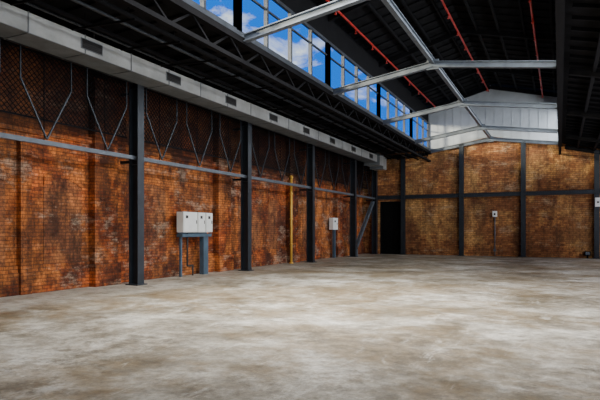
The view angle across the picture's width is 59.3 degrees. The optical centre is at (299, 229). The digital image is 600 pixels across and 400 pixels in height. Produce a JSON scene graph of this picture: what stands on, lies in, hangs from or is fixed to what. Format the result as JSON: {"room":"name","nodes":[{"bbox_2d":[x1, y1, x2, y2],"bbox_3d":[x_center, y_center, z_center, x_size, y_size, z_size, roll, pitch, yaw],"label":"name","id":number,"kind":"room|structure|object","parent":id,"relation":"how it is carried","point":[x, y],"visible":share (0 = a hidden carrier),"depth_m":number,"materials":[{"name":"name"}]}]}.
{"room":"empty warehouse","nodes":[
{"label":"empty warehouse","id":0,"kind":"room"},
{"bbox_2d":[0,39,364,296],"bbox_3d":[-4.129,-1.750,18.764,0.690,6.700,38.000,0,0,26],"label":"wall","id":1,"kind":"structure","parent":0,"point":[64,213],"depth_m":16.04,"materials":[{"name":"red brick"}]},
{"bbox_2d":[0,39,369,189],"bbox_3d":[-3.591,-3.500,18.375,0.040,1.640,37.430,0,0,26],"label":"mesh screen","id":2,"kind":"object","parent":1,"relation":"attached to","point":[2,40],"visible":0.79,"depth_m":16.52,"materials":[{"name":"black metal"}]},
{"bbox_2d":[0,37,372,195],"bbox_3d":[-3.403,-3.390,18.283,0.142,2.420,37.420,0,0,26],"label":"struts","id":3,"kind":"object","parent":1,"relation":"attached to","point":[19,44],"visible":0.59,"depth_m":16.40,"materials":[{"name":"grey metal"}]},
{"bbox_2d":[0,0,420,154],"bbox_3d":[-2.286,-5.090,17.910,4.751,0.340,38.700,0,0,26],"label":"ceiling","id":4,"kind":"structure","parent":0,"point":[68,6],"depth_m":14.96,"materials":[{"name":"black metal"}]},
{"bbox_2d":[0,1,386,170],"bbox_3d":[-2.946,-4.415,17.750,1.010,1.070,37.170,0,0,26],"label":"air duct","id":5,"kind":"object","parent":4,"relation":"hanging from","point":[18,25],"visible":0.92,"depth_m":14.71,"materials":[{"name":"grey metal"}]},
{"bbox_2d":[182,0,241,34],"bbox_3d":[-2.966,-6.470,11.165,0.120,2.700,6.260,0,0,26],"label":"window","id":6,"kind":"structure","parent":4,"relation":"on","point":[236,27],"depth_m":13.46,"materials":[{"name":"clear glass"}]},
{"bbox_2d":[10,0,418,159],"bbox_3d":[-1.517,-4.675,17.380,1.902,0.450,37.770,0,0,26],"label":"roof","id":7,"kind":"object","parent":4,"relation":"hanging from","point":[130,17],"visible":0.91,"depth_m":14.28,"materials":[{"name":"black metal"}]},
{"bbox_2d":[239,0,330,88],"bbox_3d":[-0.312,-6.470,16.546,0.120,2.700,6.260,0,0,26],"label":"window","id":8,"kind":"structure","parent":4,"relation":"on","point":[319,26],"depth_m":17.55,"materials":[{"name":"clear glass"}]},
{"bbox_2d":[329,20,380,119],"bbox_3d":[2.343,-6.470,21.926,0.120,2.700,6.260,0,0,26],"label":"window","id":9,"kind":"structure","parent":4,"relation":"on","point":[349,49],"depth_m":21.75,"materials":[{"name":"clear glass"}]},
{"bbox_2d":[379,66,412,139],"bbox_3d":[4.998,-6.470,27.307,0.120,2.700,6.260,0,0,26],"label":"window","id":10,"kind":"structure","parent":4,"relation":"on","point":[395,88],"depth_m":27.37,"materials":[{"name":"clear glass"}]},
{"bbox_2d":[412,96,428,149],"bbox_3d":[7.276,-6.470,31.925,0.120,2.700,4.560,0,0,26],"label":"window","id":11,"kind":"structure","parent":4,"relation":"on","point":[417,105],"depth_m":32.03,"materials":[{"name":"clear glass"}]},
{"bbox_2d":[0,254,599,399],"bbox_3d":[4.137,1.700,16.748,17.400,0.200,42.300,0,0,26],"label":"floor","id":12,"kind":"structure","parent":0,"point":[364,326],"depth_m":8.07,"materials":[{"name":"concrete"}]},
{"bbox_2d":[120,83,147,285],"bbox_3d":[-4.939,-1.525,15.483,0.840,6.250,0.400,0,0,26],"label":"steel column","id":13,"kind":"structure","parent":12,"relation":"on","point":[136,91],"depth_m":15.38,"materials":[{"name":"black metal"}]},
{"bbox_2d":[148,0,366,65],"bbox_3d":[2.138,-4.686,11.992,15.428,1.987,0.160,0,0,26],"label":"rafter","id":14,"kind":"object","parent":13,"relation":"on","point":[336,5],"visible":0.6,"depth_m":13.27,"materials":[{"name":"grey metal"}]},
{"bbox_2d":[381,0,490,138],"bbox_3d":[3.229,-5.620,15.133,0.130,0.180,37.940,0,0,26],"label":"ridge beam","id":15,"kind":"structure","parent":14,"relation":"attached to","point":[391,6],"depth_m":16.24,"materials":[{"name":"grey metal"}]},
{"bbox_2d":[177,212,211,276],"bbox_3d":[-3.820,0.490,18.706,0.576,2.220,1.670,0,0,26],"label":"electrical box","id":16,"kind":"object","parent":12,"relation":"on","point":[189,224],"visible":1,"depth_m":18.56,"materials":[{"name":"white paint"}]},
{"bbox_2d":[233,121,252,270],"bbox_3d":[-2.285,-1.525,20.864,0.840,6.250,0.400,0,0,26],"label":"steel column","id":17,"kind":"structure","parent":12,"relation":"on","point":[246,127],"depth_m":20.76,"materials":[{"name":"black metal"}]},
{"bbox_2d":[0,132,374,198],"bbox_3d":[-3.369,-2.095,18.238,0.100,0.110,37.670,0,0,26],"label":"horizontal rail","id":18,"kind":"object","parent":17,"relation":"attached to","point":[2,135],"visible":1,"depth_m":15.28,"materials":[{"name":"grey metal"}]},
{"bbox_2d":[256,58,599,109],"bbox_3d":[4.792,-4.686,17.373,15.428,1.987,0.160,0,0,26],"label":"rafter","id":19,"kind":"object","parent":17,"relation":"on","point":[551,64],"visible":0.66,"depth_m":17.29,"materials":[{"name":"grey metal"}]},
{"bbox_2d":[289,176,292,263],"bbox_3d":[-0.410,-0.503,25.205,0.200,4.207,0.235,0,0,26],"label":"gas pipe","id":20,"kind":"object","parent":12,"relation":"on","point":[291,177],"visible":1,"depth_m":25.14,"materials":[{"name":"metal"}]},
{"bbox_2d":[300,143,315,262],"bbox_3d":[0.370,-1.525,26.245,0.840,6.250,0.400,0,0,26],"label":"steel column","id":21,"kind":"structure","parent":12,"relation":"on","point":[310,166],"depth_m":26.16,"materials":[{"name":"black metal"}]},
{"bbox_2d":[320,99,599,134],"bbox_3d":[7.447,-4.686,22.753,15.428,1.987,0.160,0,0,26],"label":"rafter","id":22,"kind":"object","parent":21,"relation":"on","point":[574,112],"visible":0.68,"depth_m":22.59,"materials":[{"name":"grey metal"}]},
{"bbox_2d":[328,218,337,257],"bbox_3d":[1.887,0.450,30.459,0.411,2.300,0.700,0,0,26],"label":"meter box","id":23,"kind":"object","parent":12,"relation":"on","point":[333,222],"visible":1,"depth_m":30.38,"materials":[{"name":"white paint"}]},
{"bbox_2d":[344,158,357,256],"bbox_3d":[3.025,-1.525,31.626,0.840,6.250,0.400,0,0,26],"label":"steel column","id":24,"kind":"structure","parent":12,"relation":"on","point":[353,162],"depth_m":31.53,"materials":[{"name":"black metal"}]},
{"bbox_2d":[364,124,599,150],"bbox_3d":[10.101,-4.686,28.134,15.428,1.987,0.160,0,0,26],"label":"rafter","id":25,"kind":"object","parent":24,"relation":"on","point":[484,127],"visible":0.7,"depth_m":27.98,"materials":[{"name":"grey metal"}]},
{"bbox_2d":[357,201,373,255],"bbox_3d":[4.026,-0.151,33.360,0.300,3.502,3.497,0,0,26],"label":"diagonal brace","id":26,"kind":"object","parent":12,"relation":"on","point":[371,205],"visible":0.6,"depth_m":33.37,"materials":[{"name":"grey metal"}]},
{"bbox_2d":[366,170,378,253],"bbox_3d":[4.817,-1.525,35.258,0.840,6.250,0.400,0,0,26],"label":"steel column","id":27,"kind":"structure","parent":12,"relation":"on","point":[375,173],"depth_m":35.16,"materials":[{"name":"black metal"}]},
{"bbox_2d":[384,136,599,158],"bbox_3d":[11.915,-4.686,31.811,15.428,1.987,0.160,0,0,26],"label":"rafter","id":28,"kind":"object","parent":27,"relation":"on","point":[493,138],"visible":0.67,"depth_m":31.68,"materials":[{"name":"grey metal"}]},
{"bbox_2d":[585,251,590,257],"bbox_3d":[16.251,1.400,29.775,0.300,0.400,0.215,0,0,26],"label":"box","id":29,"kind":"object","parent":12,"relation":"on","point":[587,253],"visible":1,"depth_m":29.68,"materials":[{"name":"black metal"}]},
{"bbox_3d":[-7.594,-1.525,10.103,0.840,6.250,0.400,0,0,26],"label":"steel column","id":30,"kind":"structure","parent":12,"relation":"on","visible":0},
{"bbox_3d":[-0.517,-4.686,6.611,15.428,1.987,0.160,0,0,26],"label":"rafter","id":31,"kind":"object","parent":30,"relation":"on","visible":0},
{"bbox_2d":[116,0,430,161],"bbox_3d":[-0.071,-4.675,16.761,0.200,0.650,37.940,0,0,26],"label":"girder","id":32,"kind":"object","parent":31,"relation":"attached to","point":[181,6],"visible":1,"depth_m":14.55,"materials":[{"name":"black metal"}]},
{"bbox_2d":[555,0,564,154],"bbox_3d":[6.637,-4.675,13.452,0.200,0.650,37.940,0,0,26],"label":"girder","id":33,"kind":"object","parent":31,"relation":"attached to","point":[559,4],"visible":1,"depth_m":13.73,"materials":[{"name":"black metal"}]},
{"bbox_2d":[312,0,556,108],"bbox_3d":[3.318,-8.322,15.145,8.550,1.457,38.700,0,0,26],"label":"ceiling","id":34,"kind":"structure","parent":0,"point":[489,29],"depth_m":23.03,"materials":[{"name":"black metal"}]},
{"bbox_2d":[326,0,435,106],"bbox_3d":[0.344,-7.700,16.518,0.100,0.400,37.870,0,0,26],"label":"pipe","id":35,"kind":"object","parent":34,"relation":"hanging from","point":[339,12],"visible":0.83,"depth_m":22.59,"materials":[{"name":"metal"}]},
{"bbox_2d":[441,0,488,91],"bbox_3d":[3.124,-8.450,15.146,0.100,0.400,37.870,0,0,26],"label":"pipe","id":36,"kind":"object","parent":34,"relation":"hanging from","point":[442,1],"visible":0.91,"depth_m":23.03,"materials":[{"name":"metal"}]},
{"bbox_2d":[528,0,543,97],"bbox_3d":[5.814,-7.750,13.819,0.100,0.400,37.870,0,0,26],"label":"pipe","id":37,"kind":"object","parent":34,"relation":"hanging from","point":[529,1],"visible":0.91,"depth_m":21.02,"materials":[{"name":"metal"}]},
{"bbox_2d":[363,89,599,257],"bbox_3d":[11.713,-3.625,32.329,17.100,10.450,0.350,0,0,26],"label":"wall","id":38,"kind":"structure","parent":0,"point":[557,226],"depth_m":32.06,"materials":[{"name":"brick"}]},
{"bbox_2d":[380,201,400,253],"bbox_3d":[6.101,-0.145,35.081,1.480,3.490,0.280,0,0,26],"label":"door","id":39,"kind":"structure","parent":38,"relation":"in","point":[390,212],"depth_m":35.16,"materials":[{"name":"black metal"}]},
{"bbox_2d":[377,141,599,258],"bbox_3d":[12.006,-1.873,31.817,15.380,6.945,0.310,0,0,26],"label":"frame","id":40,"kind":"object","parent":38,"relation":"attached to","point":[596,191],"visible":0.93,"depth_m":31.24,"materials":[{"name":"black metal"}]},
{"bbox_2d":[492,211,496,255],"bbox_3d":[11.821,0.200,31.983,0.260,2.700,0.175,0,0,26],"label":"switch box","id":41,"kind":"object","parent":38,"relation":"attached to","point":[494,213],"visible":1,"depth_m":31.99,"materials":[{"name":"grey metal"}]},
{"bbox_2d":[595,198,599,206],"bbox_3d":[16.589,-1.550,29.330,0.300,0.500,0.175,0,0,26],"label":"alarm box","id":42,"kind":"object","parent":38,"relation":"attached to","point":[597,200],"visible":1,"depth_m":29.27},
{"bbox_2d":[562,0,599,150],"bbox_3d":[8.834,-4.516,12.424,4.650,1.269,38.700,0,0,26],"label":"ceiling","id":43,"kind":"structure","parent":0,"point":[582,17],"depth_m":15.52,"materials":[{"name":"black metal"}]}
]}

